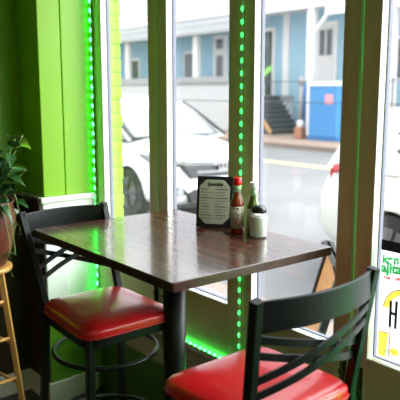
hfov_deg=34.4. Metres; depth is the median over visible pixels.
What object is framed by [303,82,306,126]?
fence post
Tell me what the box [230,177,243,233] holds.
hot sauce bottle
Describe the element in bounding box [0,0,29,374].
wall
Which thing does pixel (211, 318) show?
window
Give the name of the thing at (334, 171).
tail light
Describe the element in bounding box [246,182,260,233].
hot sauce bottle
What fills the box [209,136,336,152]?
kerb
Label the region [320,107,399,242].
car
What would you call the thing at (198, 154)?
car
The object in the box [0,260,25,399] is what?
wooden stool
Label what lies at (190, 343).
strip light
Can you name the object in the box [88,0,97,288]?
strip light
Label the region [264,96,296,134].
steps
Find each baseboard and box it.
[0,369,30,397]
[29,368,98,399]
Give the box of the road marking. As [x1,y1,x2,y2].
[263,159,331,169]
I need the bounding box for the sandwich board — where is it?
[305,240,335,334]
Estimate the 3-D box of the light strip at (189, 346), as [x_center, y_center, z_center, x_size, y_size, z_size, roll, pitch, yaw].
[1.456,0.910,1.124,0.252,0.022,6.070,-8,12,-38]
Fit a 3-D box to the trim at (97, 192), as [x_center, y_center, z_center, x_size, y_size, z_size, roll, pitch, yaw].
[-0.506,-0.532,3.217,0.040,2.120,0.025,-8,12,-38]
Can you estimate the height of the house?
9.150 m
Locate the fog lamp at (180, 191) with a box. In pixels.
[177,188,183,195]
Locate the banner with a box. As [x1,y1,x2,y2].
[265,66,271,75]
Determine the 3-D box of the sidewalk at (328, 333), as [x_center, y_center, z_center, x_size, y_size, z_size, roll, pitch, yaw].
[-8.217,-0.595,14.667,1.660,0.300,57.000,-8,12,-38]
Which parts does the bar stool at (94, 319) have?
leg, rail, leg, seat, seat frame, leg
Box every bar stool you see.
[17,202,164,399]
[164,266,379,399]
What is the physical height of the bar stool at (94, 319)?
1.136 m
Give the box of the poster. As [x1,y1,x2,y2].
[376,239,399,363]
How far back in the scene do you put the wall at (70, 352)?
3.30 m
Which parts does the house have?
porch post, house door, door frame, pane, porch post, pane, pane, house door, door frame, pane, house door, door frame, porch post, pane, house door, door frame, pane, porch post, pane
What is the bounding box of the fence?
[183,77,399,107]
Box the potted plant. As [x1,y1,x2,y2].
[0,133,30,279]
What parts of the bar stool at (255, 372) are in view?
leg, seat, rail, leg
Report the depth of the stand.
23.07 m
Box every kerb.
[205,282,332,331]
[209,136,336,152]
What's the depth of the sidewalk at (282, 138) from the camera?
22.40 m
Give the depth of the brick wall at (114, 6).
3.21 m
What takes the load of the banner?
hanging from the house
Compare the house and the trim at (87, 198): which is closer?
the trim at (87, 198)
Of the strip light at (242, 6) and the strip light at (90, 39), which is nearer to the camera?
the strip light at (242, 6)
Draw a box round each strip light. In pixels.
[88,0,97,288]
[186,340,219,357]
[237,0,243,350]
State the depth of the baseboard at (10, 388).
3.38 m
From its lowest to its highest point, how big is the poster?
0.377 m
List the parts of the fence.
post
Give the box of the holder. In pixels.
[196,176,233,227]
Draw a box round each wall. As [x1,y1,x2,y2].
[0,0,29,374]
[14,0,98,382]
[50,326,101,386]
[94,0,123,217]
[101,333,210,399]
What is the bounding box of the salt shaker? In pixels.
[249,205,267,237]
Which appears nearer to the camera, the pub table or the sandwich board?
the pub table
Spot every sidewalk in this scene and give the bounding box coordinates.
[200,285,332,336]
[210,130,339,147]
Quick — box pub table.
[34,209,331,399]
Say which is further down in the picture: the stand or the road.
the road
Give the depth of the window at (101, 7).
3.12 m
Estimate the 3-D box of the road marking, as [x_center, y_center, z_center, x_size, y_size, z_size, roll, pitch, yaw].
[-7.993,-3.099,29.370,0.380,0.004,84.000,-8,12,-38]
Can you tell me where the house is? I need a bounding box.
[118,0,399,134]
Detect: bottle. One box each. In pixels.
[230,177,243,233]
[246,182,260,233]
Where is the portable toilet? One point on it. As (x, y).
(324, 118)
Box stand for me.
[294,76,305,138]
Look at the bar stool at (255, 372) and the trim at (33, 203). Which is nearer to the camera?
the bar stool at (255, 372)
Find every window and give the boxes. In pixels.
[93,0,158,301]
[156,0,241,356]
[240,0,361,381]
[347,0,399,399]
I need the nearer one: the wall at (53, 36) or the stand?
the wall at (53, 36)
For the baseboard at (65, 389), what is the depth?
3.35 m
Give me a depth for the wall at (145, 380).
3.14 m
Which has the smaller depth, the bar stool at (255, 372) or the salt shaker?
the bar stool at (255, 372)
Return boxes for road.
[124,146,335,322]
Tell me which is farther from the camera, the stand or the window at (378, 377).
the stand
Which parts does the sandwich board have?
board frame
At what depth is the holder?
2.38 m
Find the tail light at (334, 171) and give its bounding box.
[330,163,338,177]
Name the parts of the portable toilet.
sign plate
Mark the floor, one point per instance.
(30, 394)
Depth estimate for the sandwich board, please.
3.32 m
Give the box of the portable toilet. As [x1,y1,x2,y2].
[307,80,341,141]
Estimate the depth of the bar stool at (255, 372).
1.57 m
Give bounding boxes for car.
[121,95,227,214]
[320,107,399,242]
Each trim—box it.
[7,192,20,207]
[19,193,41,210]
[21,191,94,209]
[92,0,100,287]
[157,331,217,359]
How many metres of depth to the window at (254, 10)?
2.27 m
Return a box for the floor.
[0,387,118,399]

